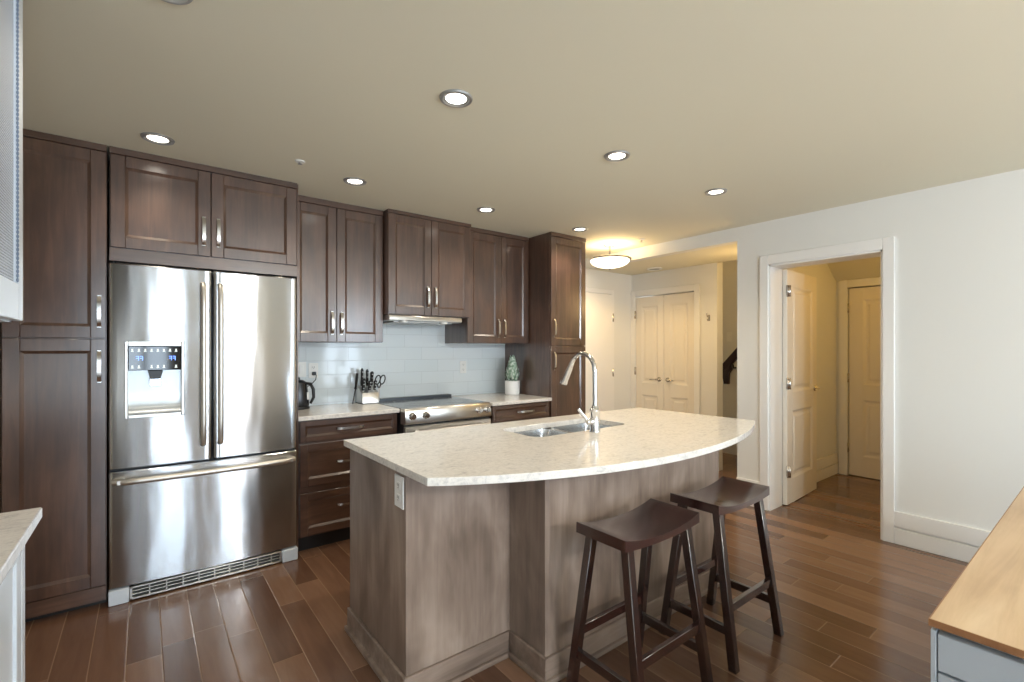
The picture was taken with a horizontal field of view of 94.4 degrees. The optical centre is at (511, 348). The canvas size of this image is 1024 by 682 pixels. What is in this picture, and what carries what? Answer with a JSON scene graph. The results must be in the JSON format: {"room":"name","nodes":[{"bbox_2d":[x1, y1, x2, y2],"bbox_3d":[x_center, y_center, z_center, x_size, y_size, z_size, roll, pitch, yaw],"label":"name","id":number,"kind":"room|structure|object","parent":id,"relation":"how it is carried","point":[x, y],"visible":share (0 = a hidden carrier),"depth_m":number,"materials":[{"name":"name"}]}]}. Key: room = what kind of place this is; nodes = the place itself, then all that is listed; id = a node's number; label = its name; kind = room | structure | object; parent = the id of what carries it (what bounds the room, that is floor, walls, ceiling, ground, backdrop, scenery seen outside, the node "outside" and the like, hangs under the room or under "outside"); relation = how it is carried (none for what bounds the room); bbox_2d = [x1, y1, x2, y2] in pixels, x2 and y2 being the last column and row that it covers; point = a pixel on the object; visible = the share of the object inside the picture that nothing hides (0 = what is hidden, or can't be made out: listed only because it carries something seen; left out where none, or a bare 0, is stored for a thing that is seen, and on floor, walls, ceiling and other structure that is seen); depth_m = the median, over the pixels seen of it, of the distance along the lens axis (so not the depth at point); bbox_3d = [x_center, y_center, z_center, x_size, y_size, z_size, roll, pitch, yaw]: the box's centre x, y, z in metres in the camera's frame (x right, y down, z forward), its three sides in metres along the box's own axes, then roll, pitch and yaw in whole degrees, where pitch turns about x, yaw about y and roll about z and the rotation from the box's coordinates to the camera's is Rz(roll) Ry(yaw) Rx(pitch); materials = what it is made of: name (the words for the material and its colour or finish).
{"room":"kitchen","nodes":[
{"label":"kitchen","id":0,"kind":"room"},
{"bbox_2d":[1,261,630,512],"bbox_3d":[-0.827,0.140,4.403,6.190,2.440,0.128,0,0,-38],"label":"wall","id":1,"kind":"structure","parent":0,"point":[415,360],"depth_m":4.35,"materials":[{"name":"white tile"}]},
{"bbox_2d":[298,362,305,376],"bbox_3d":[-1.639,0.160,3.687,0.072,0.118,0.009,0,0,-38],"label":"light switch","id":2,"kind":"object","parent":1,"relation":"attached to","point":[301,365],"visible":0.79,"depth_m":3.69,"materials":[{"name":"white plastic"}]},
{"bbox_2d":[309,363,317,377],"bbox_3d":[-1.568,0.170,3.742,0.072,0.118,0.008,0,0,-38],"label":"wall outlet","id":3,"kind":"object","parent":1,"relation":"attached to","point":[313,367],"visible":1,"depth_m":3.74,"materials":[{"name":"white plastic"}]},
{"bbox_2d":[298,195,382,342],"bbox_3d":[-1.379,-0.565,3.634,0.674,1.029,0.409,0,0,-38],"label":"upper cabinet","id":4,"kind":"object","parent":1,"relation":"attached to","point":[340,245],"visible":0.89,"depth_m":3.49,"materials":[{"name":"brown wood"}]},
{"bbox_2d":[383,209,470,318],"bbox_3d":[-0.786,-0.674,4.043,0.758,0.809,0.489,0,0,-38],"label":"upper cabinet","id":5,"kind":"object","parent":1,"relation":"attached to","point":[427,259],"visible":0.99,"depth_m":3.84,"materials":[{"name":"brown wood"}]},
{"bbox_2d":[383,314,461,325],"bbox_3d":[-0.822,-0.238,4.010,0.653,0.060,0.455,0,0,-38],"label":"range hood","id":6,"kind":"object","parent":5,"relation":"attached to","point":[391,319],"visible":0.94,"depth_m":3.85,"materials":[{"name":"grey metal"}]},
{"bbox_2d":[460,361,465,372],"bbox_3d":[-0.473,0.175,4.591,0.072,0.118,0.008,0,0,-38],"label":"wall outlet","id":7,"kind":"object","parent":1,"relation":"attached to","point":[462,363],"visible":1,"depth_m":4.59,"materials":[{"name":"white plastic"}]},
{"bbox_2d":[445,227,528,343],"bbox_3d":[-0.226,-0.566,4.522,0.705,1.027,0.419,0,0,-38],"label":"upper cabinet","id":8,"kind":"object","parent":1,"relation":"attached to","point":[499,261],"visible":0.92,"depth_m":4.36,"materials":[{"name":"brown wood"}]},
{"bbox_2d":[585,292,613,412],"bbox_3d":[0.956,0.341,5.680,0.754,2.022,0.054,0,0,-38],"label":"door","id":9,"kind":"structure","parent":1,"relation":"in","point":[599,307],"depth_m":5.76,"materials":[{"name":"white paint"}]},
{"bbox_2d":[586,287,613,409],"bbox_3d":[0.937,0.312,5.689,0.865,2.095,0.018,0,0,-38],"label":"trim","id":10,"kind":"structure","parent":1,"relation":"attached to","point":[592,290],"depth_m":5.91,"materials":[{"name":"white paint"}]},
{"bbox_2d":[25,453,967,681],"bbox_3d":[2.276,1.400,2.082,8.250,0.080,7.700,0,0,-38],"label":"floor","id":11,"kind":"structure","parent":0,"point":[856,605],"depth_m":2.35,"materials":[{"name":"brown wood"}]},
{"bbox_2d":[0,546,24,681],"bbox_3d":[-1.131,0.918,0.556,0.685,0.884,1.425,0,0,-38],"label":"base cabinet","id":12,"kind":"object","parent":11,"relation":"on","point":[12,588],"visible":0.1,"depth_m":1.21,"materials":[{"name":"white paint"}]},
{"bbox_2d":[0,507,41,584],"bbox_3d":[-1.139,0.460,0.552,0.670,0.030,1.468,0,0,-38],"label":"countertop","id":13,"kind":"structure","parent":12,"relation":"on","point":[16,527],"depth_m":1.16,"materials":[{"name":"stone"}]},
{"bbox_2d":[0,129,112,621],"bbox_3d":[-2.623,0.141,2.520,0.740,2.439,0.653,0,0,-38],"label":"pantry cabinet","id":14,"kind":"object","parent":11,"relation":"on","point":[55,360],"visible":0.8,"depth_m":2.41,"materials":[{"name":"brown wood"}]},
{"bbox_2d":[108,263,297,606],"bbox_3d":[-1.925,0.451,2.999,0.935,1.818,0.701,0,0,-38],"label":"refrigerator","id":15,"kind":"object","parent":11,"relation":"on","point":[203,363],"visible":1,"depth_m":2.73,"materials":[{"name":"grey metal"}]},
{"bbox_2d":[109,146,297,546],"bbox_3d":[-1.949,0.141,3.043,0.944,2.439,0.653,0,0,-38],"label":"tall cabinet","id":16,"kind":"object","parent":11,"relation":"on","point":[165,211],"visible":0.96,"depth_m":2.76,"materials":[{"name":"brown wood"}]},
{"bbox_2d":[298,413,396,550],"bbox_3d":[-1.301,0.918,3.564,0.692,0.884,0.613,0,0,-38],"label":"base cabinet","id":17,"kind":"object","parent":11,"relation":"on","point":[323,457],"visible":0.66,"depth_m":3.25,"materials":[{"name":"brown wood"}]},
{"bbox_2d":[298,402,399,420],"bbox_3d":[-1.305,0.460,3.563,0.709,0.030,0.611,0,0,-38],"label":"countertop","id":18,"kind":"structure","parent":17,"relation":"on","point":[328,411],"depth_m":3.43,"materials":[{"name":"stone"}]},
{"bbox_2d":[298,377,314,409],"bbox_3d":[-1.580,0.327,3.533,0.185,0.234,0.160,0,0,-38],"label":"electric kettle","id":19,"kind":"object","parent":18,"relation":"on","point":[303,394],"visible":0.6,"depth_m":3.49,"materials":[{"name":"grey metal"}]},
{"bbox_2d":[352,373,357,403],"bbox_3d":[-1.272,0.319,3.841,0.026,0.244,0.102,0,0,8],"label":"sharpening steel","id":20,"kind":"object","parent":18,"relation":"on","point":[356,377],"visible":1,"depth_m":3.85,"materials":[{"name":"grey"}]},
{"bbox_2d":[356,385,378,403],"bbox_3d":[-1.194,0.375,3.917,0.144,0.139,0.150,0,0,-38],"label":"knife block","id":21,"kind":"object","parent":18,"relation":"on","point":[365,397],"visible":0.93,"depth_m":3.87,"materials":[{"name":"white"}]},
{"bbox_2d":[360,368,363,386],"bbox_3d":[-1.234,0.243,3.897,0.025,0.172,0.098,0,0,-20],"label":"knife","id":22,"kind":"object","parent":21,"relation":"in","point":[361,370],"visible":0.75,"depth_m":3.87,"materials":[{"name":"black plastic"}]},
{"bbox_2d":[361,378,365,391],"bbox_3d":[-1.199,0.298,3.828,0.032,0.124,0.071,0,0,-21],"label":"knife","id":23,"kind":"object","parent":21,"relation":"in","point":[363,379],"visible":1,"depth_m":3.81,"materials":[{"name":"black plastic"}]},
{"bbox_2d":[366,369,368,386],"bbox_3d":[-1.199,0.247,3.927,0.025,0.163,0.095,0,0,-17],"label":"knife","id":24,"kind":"object","parent":21,"relation":"in","point":[367,370],"visible":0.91,"depth_m":3.91,"materials":[{"name":"black plastic"}]},
{"bbox_2d":[368,380,371,391],"bbox_3d":[-1.161,0.307,3.863,0.032,0.106,0.060,0,0,-38],"label":"knife","id":25,"kind":"object","parent":21,"relation":"in","point":[369,381],"visible":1,"depth_m":3.85,"materials":[{"name":"black plastic"}]},
{"bbox_2d":[370,371,373,386],"bbox_3d":[-1.171,0.256,3.954,0.032,0.142,0.078,0,0,-22],"label":"knife","id":26,"kind":"object","parent":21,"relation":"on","point":[371,372],"visible":0.77,"depth_m":3.94,"materials":[{"name":"black plastic"}]},
{"bbox_2d":[373,380,376,390],"bbox_3d":[-1.124,0.307,3.891,0.029,0.106,0.062,0,0,-24],"label":"knife","id":27,"kind":"object","parent":21,"relation":"in","point":[375,381],"visible":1,"depth_m":3.88,"materials":[{"name":"black plastic"}]},
{"bbox_2d":[375,375,385,400],"bbox_3d":[-1.095,0.322,3.937,0.094,0.217,0.045,0,0,-38],"label":"scissors","id":28,"kind":"object","parent":21,"relation":"in","point":[378,387],"visible":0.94,"depth_m":3.94,"materials":[{"name":"black plastic"}]},
{"bbox_2d":[377,394,490,433],"bbox_3d":[-0.671,0.891,3.956,0.770,0.938,0.762,0,0,-38],"label":"stove","id":29,"kind":"object","parent":11,"relation":"on","point":[419,413],"visible":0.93,"depth_m":3.74,"materials":[{"name":"grey metal"}]},
{"bbox_2d":[377,396,483,410],"bbox_3d":[-0.698,0.451,3.992,0.770,0.018,0.555,0,0,-38],"label":"cooktop","id":30,"kind":"object","parent":29,"relation":"in","point":[401,403],"depth_m":4.00,"materials":[{"name":"grey glass"}]},
{"bbox_2d":[488,401,548,423],"bbox_3d":[-0.111,0.918,4.424,0.648,0.884,0.713,0,0,-38],"label":"base cabinet","id":31,"kind":"object","parent":11,"relation":"on","point":[525,411],"visible":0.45,"depth_m":4.14,"materials":[{"name":"brown wood"}]},
{"bbox_2d":[453,392,551,405],"bbox_3d":[-0.116,0.460,4.419,0.664,0.030,0.716,0,0,-38],"label":"countertop","id":32,"kind":"structure","parent":31,"relation":"on","point":[500,398],"depth_m":4.26,"materials":[{"name":"stone"}]},
{"bbox_2d":[505,355,519,394],"bbox_3d":[0.003,0.251,4.640,0.148,0.388,0.148,0,0,-19],"label":"potted plant","id":33,"kind":"object","parent":32,"relation":"on","point":[512,387],"visible":1,"depth_m":4.59,"materials":[{"name":"green plant"}]},
{"bbox_2d":[344,427,719,681],"bbox_3d":[0.238,0.917,2.541,1.964,0.885,0.896,0,0,-38],"label":"kitchen island","id":34,"kind":"object","parent":11,"relation":"on","point":[460,581],"visible":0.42,"depth_m":2.02,"materials":[{"name":"brown wood"}]},
{"bbox_2d":[395,473,403,509],"bbox_3d":[-0.443,0.558,1.856,0.008,0.125,0.078,0,0,-38],"label":"wall outlet","id":35,"kind":"object","parent":34,"relation":"attached to","point":[399,480],"visible":1,"depth_m":1.85,"materials":[{"name":"white plastic"}]},
{"bbox_2d":[396,481,399,489],"bbox_3d":[-0.445,0.534,1.855,0.003,0.030,0.032,0,0,-38],"label":"socket","id":36,"kind":"object","parent":35,"relation":"attached to","point":[397,482],"depth_m":1.86,"materials":[{"name":"white plastic"}]},
{"bbox_2d":[396,493,399,501],"bbox_3d":[-0.445,0.582,1.855,0.003,0.030,0.032,0,0,-38],"label":"socket","id":37,"kind":"object","parent":35,"relation":"attached to","point":[397,494],"depth_m":1.86,"materials":[{"name":"white plastic"}]},
{"bbox_2d":[344,407,754,485],"bbox_3d":[0.419,0.460,2.535,2.226,0.030,1.192,0,0,-38],"label":"island countertop","id":38,"kind":"structure","parent":34,"relation":"on","point":[637,438],"depth_m":2.16,"materials":[{"name":"stone"}]},
{"bbox_2d":[513,423,611,436],"bbox_3d":[0.310,0.568,2.724,0.740,0.184,0.345,0,0,-38],"label":"sink","id":39,"kind":"object","parent":38,"relation":"in","point":[572,428],"visible":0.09,"depth_m":2.81,"materials":[{"name":"silver metal"}]},
{"bbox_2d":[513,429,568,436],"bbox_3d":[0.163,0.568,2.610,0.367,0.184,0.345,0,0,-38],"label":"basin","id":40,"kind":"object","parent":39,"relation":"in","point":[537,432],"depth_m":2.79,"materials":[{"name":"silver metal"}]},
{"bbox_2d":[551,423,611,432],"bbox_3d":[0.458,0.568,2.839,0.367,0.184,0.345,0,0,-38],"label":"basin","id":41,"kind":"object","parent":39,"relation":"in","point":[572,428],"depth_m":2.97,"materials":[{"name":"silver metal"}]},
{"bbox_2d":[560,351,600,431],"bbox_3d":[0.346,0.229,2.626,0.137,0.432,0.292,0,0,-38],"label":"faucet","id":42,"kind":"object","parent":38,"relation":"on","point":[593,421],"visible":1,"depth_m":2.55,"materials":[{"name":"silver metal"}]},
{"bbox_2d":[505,232,585,416],"bbox_3d":[0.333,0.141,4.762,0.461,2.439,0.733,0,0,-38],"label":"pantry cabinet","id":43,"kind":"object","parent":11,"relation":"on","point":[556,261],"visible":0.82,"depth_m":4.50,"materials":[{"name":"brown wood"}]},
{"bbox_2d":[566,498,712,681],"bbox_3d":[0.510,1.016,1.895,0.475,0.688,0.378,0,0,-38],"label":"bar stool","id":44,"kind":"object","parent":11,"relation":"on","point":[652,522],"visible":1,"depth_m":1.86,"materials":[{"name":"brown wood"}]},
{"bbox_2d":[659,476,783,674],"bbox_3d":[0.999,1.016,2.266,0.475,0.688,0.378,0,0,-38],"label":"bar stool","id":45,"kind":"object","parent":11,"relation":"on","point":[726,495],"visible":0.98,"depth_m":2.23,"materials":[{"name":"brown wood"}]},
{"bbox_2d":[931,627,1023,681],"bbox_3d":[1.941,0.998,1.342,1.848,0.724,0.802,0,0,-38],"label":"drawer unit","id":46,"kind":"object","parent":11,"relation":"on","point":[954,658],"visible":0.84,"depth_m":1.04,"materials":[{"name":"grey paint"}]},
{"bbox_2d":[928,487,1023,658],"bbox_3d":[1.952,0.628,1.340,1.873,0.016,0.825,0,0,-38],"label":"countertop","id":47,"kind":"structure","parent":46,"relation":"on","point":[984,605],"depth_m":1.19,"materials":[{"name":"beige wood"}]},
{"bbox_2d":[23,0,1023,257],"bbox_3d":[1.075,-1.130,1.151,5.210,0.100,7.700,0,0,-38],"label":"ceiling","id":48,"kind":"structure","parent":0,"point":[789,108],"depth_m":2.03,"materials":[{"name":"beige paint"}]},
{"bbox_2d":[140,132,174,145],"bbox_3d":[-1.815,-1.075,2.429,0.144,0.009,0.144,0,0,-38],"label":"recessed light","id":49,"kind":"object","parent":48,"relation":"in","point":[156,138],"visible":1,"depth_m":2.42,"materials":[{"name":"grey glass"}]},
{"bbox_2d":[162,0,192,4],"bbox_3d":[-1.030,-1.075,1.409,0.144,0.009,0.144,0,0,-38],"label":"recessed light","id":50,"kind":"object","parent":48,"relation":"in","point":[176,2],"visible":1,"depth_m":1.46,"materials":[{"name":"grey"}]},
{"bbox_2d":[295,159,304,164],"bbox_3d":[-1.219,-1.069,2.725,0.056,0.019,0.056,0,0,-38],"label":"sprinkler head","id":51,"kind":"object","parent":48,"relation":"attached to","point":[300,162],"visible":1,"depth_m":2.71},
{"bbox_2d":[343,177,366,185],"bbox_3d":[-1.009,-1.075,3.047,0.144,0.009,0.144,0,0,-38],"label":"recessed light","id":52,"kind":"object","parent":48,"relation":"in","point":[355,181],"visible":1,"depth_m":3.04,"materials":[{"name":"grey glass"}]},
{"bbox_2d":[439,89,472,107],"bbox_3d":[-0.240,-1.075,2.040,0.144,0.009,0.144,0,0,-38],"label":"recessed light","id":53,"kind":"object","parent":48,"relation":"in","point":[455,98],"visible":1,"depth_m":2.03,"materials":[{"name":"grey glass"}]},
{"bbox_2d":[477,207,494,212],"bbox_3d":[-0.201,-1.075,3.670,0.144,0.009,0.144,0,0,-38],"label":"recessed light","id":54,"kind":"object","parent":48,"relation":"in","point":[481,209],"visible":1,"depth_m":3.66,"materials":[{"name":"grey glass"}]},
{"bbox_2d":[572,227,587,231],"bbox_3d":[0.612,-1.075,4.266,0.144,0.009,0.144,0,0,-38],"label":"recessed light","id":55,"kind":"object","parent":48,"relation":"in","point":[577,229],"visible":1,"depth_m":4.26,"materials":[{"name":"grey glass"}]},
{"bbox_2d":[588,243,631,269],"bbox_3d":[1.011,-0.947,4.897,0.444,0.264,0.444,0,0,-38],"label":"lamp","id":56,"kind":"object","parent":48,"relation":"attached to","point":[609,261],"visible":1,"depth_m":4.78,"materials":[{"name":"white glass"}]},
{"bbox_2d":[604,150,629,161],"bbox_3d":[0.587,-1.075,2.646,0.144,0.009,0.144,0,0,-38],"label":"recessed light","id":57,"kind":"object","parent":48,"relation":"in","point":[618,155],"visible":1,"depth_m":2.64,"materials":[{"name":"grey glass"}]},
{"bbox_2d":[705,188,726,195],"bbox_3d":[1.398,-1.075,3.250,0.144,0.009,0.144,0,0,-38],"label":"recessed light","id":58,"kind":"object","parent":48,"relation":"in","point":[717,191],"visible":1,"depth_m":3.24,"materials":[{"name":"grey glass"}]},
{"bbox_2d":[592,244,736,274],"bbox_3d":[1.830,-1.010,5.235,0.790,0.100,1.830,0,0,-38],"label":"ceiling","id":59,"kind":"structure","parent":0,"point":[726,253],"depth_m":5.14,"materials":[{"name":"beige paint"}]},
{"bbox_2d":[647,267,661,270],"bbox_3d":[1.697,-0.953,5.644,0.180,0.014,0.180,0,0,-38],"label":"ceiling vent","id":60,"kind":"object","parent":59,"relation":"in","point":[651,268],"visible":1,"depth_m":5.60,"materials":[{"name":"white plastic"}]},
{"bbox_2d":[631,262,722,470],"bbox_3d":[1.964,0.140,5.757,0.120,2.440,1.170,0,0,-38],"label":"wall","id":61,"kind":"structure","parent":0,"point":[709,277],"depth_m":5.35,"materials":[{"name":"white paint"}]},
{"bbox_2d":[634,295,663,409],"bbox_3d":[1.718,0.346,5.964,0.098,2.012,0.423,0,0,-38],"label":"door","id":62,"kind":"structure","parent":61,"relation":"in","point":[649,313],"depth_m":5.96,"materials":[{"name":"white paint"}]},
{"bbox_2d":[631,284,699,413],"bbox_3d":[1.848,0.307,5.793,0.018,2.105,0.970,0,0,-38],"label":"trim","id":63,"kind":"structure","parent":61,"relation":"attached to","point":[695,287],"depth_m":5.56,"materials":[{"name":"white paint"}]},
{"bbox_2d":[664,292,693,413],"bbox_3d":[1.981,0.346,5.625,0.098,2.012,0.423,0,0,-38],"label":"door","id":64,"kind":"structure","parent":61,"relation":"in","point":[678,308],"depth_m":5.63,"materials":[{"name":"white paint"}]},
{"bbox_2d":[586,169,1023,530],"bbox_3d":[3.862,-0.290,3.407,1.960,3.300,7.450,0,0,-38],"label":"wall","id":65,"kind":"structure","parent":0,"point":[959,246],"depth_m":3.14,"materials":[{"name":"white paint"}]},
{"bbox_2d":[723,348,736,383],"bbox_3d":[2.994,-0.117,5.850,0.098,1.135,0.931,0,0,-38],"label":"handrail","id":66,"kind":"object","parent":65,"relation":"attached to","point":[728,364],"visible":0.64,"depth_m":6.07,"materials":[{"name":"brown wood"}]},
{"bbox_2d":[736,477,759,506],"bbox_3d":[2.055,1.247,4.124,0.018,0.226,0.202,0,0,-38],"label":"baseboard","id":67,"kind":"structure","parent":65,"relation":"attached to","point":[738,478],"depth_m":4.11,"materials":[{"name":"white paint"}]},
{"bbox_2d":[782,269,819,504],"bbox_3d":[2.666,0.331,4.335,0.769,2.042,0.098,0,0,-41],"label":"door","id":68,"kind":"structure","parent":65,"relation":"in","point":[799,290],"depth_m":4.29,"materials":[{"name":"white paint"}]},
{"bbox_2d":[760,236,894,542],"bbox_3d":[2.484,0.285,3.748,0.240,2.150,0.918,0,0,-38],"label":"trim","id":69,"kind":"structure","parent":65,"relation":"attached to","point":[771,266],"depth_m":3.73,"materials":[{"name":"white paint"}]},
{"bbox_2d":[894,511,990,562],"bbox_3d":[4.022,1.247,1.588,0.018,0.226,4.380,0,0,-38],"label":"baseboard","id":70,"kind":"structure","parent":65,"relation":"attached to","point":[950,540],"depth_m":3.13,"materials":[{"name":"white paint"}]},
{"bbox_2d":[782,264,835,458],"bbox_3d":[2.913,-0.290,4.810,1.740,3.300,0.170,0,0,-38],"label":"wall","id":71,"kind":"structure","parent":0,"point":[826,283],"depth_m":5.01,"materials":[{"name":"white paint"}]},
{"bbox_2d":[817,452,837,481],"bbox_3d":[2.924,1.247,4.699,1.620,0.226,0.018,0,0,-38],"label":"baseboard","id":72,"kind":"structure","parent":71,"relation":"attached to","point":[827,466],"depth_m":5.00,"materials":[{"name":"white paint"}]},
{"bbox_2d":[827,257,879,281],"bbox_3d":[3.587,-0.988,3.941,1.740,0.505,2.030,0,0,-38],"label":"ceiling","id":73,"kind":"structure","parent":0,"point":[869,267],"depth_m":4.94,"materials":[{"name":"beige paint"}]},
{"bbox_2d":[836,282,879,474],"bbox_3d":[4.205,0.140,4.483,0.140,2.440,1.930,0,0,-38],"label":"wall","id":74,"kind":"structure","parent":0,"point":[837,283],"depth_m":5.18,"materials":[{"name":"white paint"}]},
{"bbox_2d":[839,277,879,474],"bbox_3d":[3.854,0.309,4.806,0.018,2.102,0.934,0,0,-38],"label":"trim","id":75,"kind":"structure","parent":74,"relation":"attached to","point":[844,285],"depth_m":5.13,"materials":[{"name":"white paint"}]},
{"bbox_2d":[847,286,879,479],"bbox_3d":[3.869,0.351,4.826,0.070,2.002,0.769,0,0,-38],"label":"door","id":76,"kind":"structure","parent":74,"relation":"in","point":[863,308],"depth_m":5.01,"materials":[{"name":"white paint"}]},
{"bbox_3d":[-0.921,0.140,-0.379,0.120,2.440,7.330,0,0,-38],"label":"wall","id":77,"kind":"structure","parent":0,"visible":0},
{"bbox_2d":[0,0,22,321],"bbox_3d":[-1.131,-0.575,0.554,0.682,1.006,1.422,0,0,-38],"label":"upper cabinet","id":78,"kind":"object","parent":77,"relation":"attached to","point":[11,11],"visible":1,"depth_m":1.22,"materials":[{"name":"white paint"}]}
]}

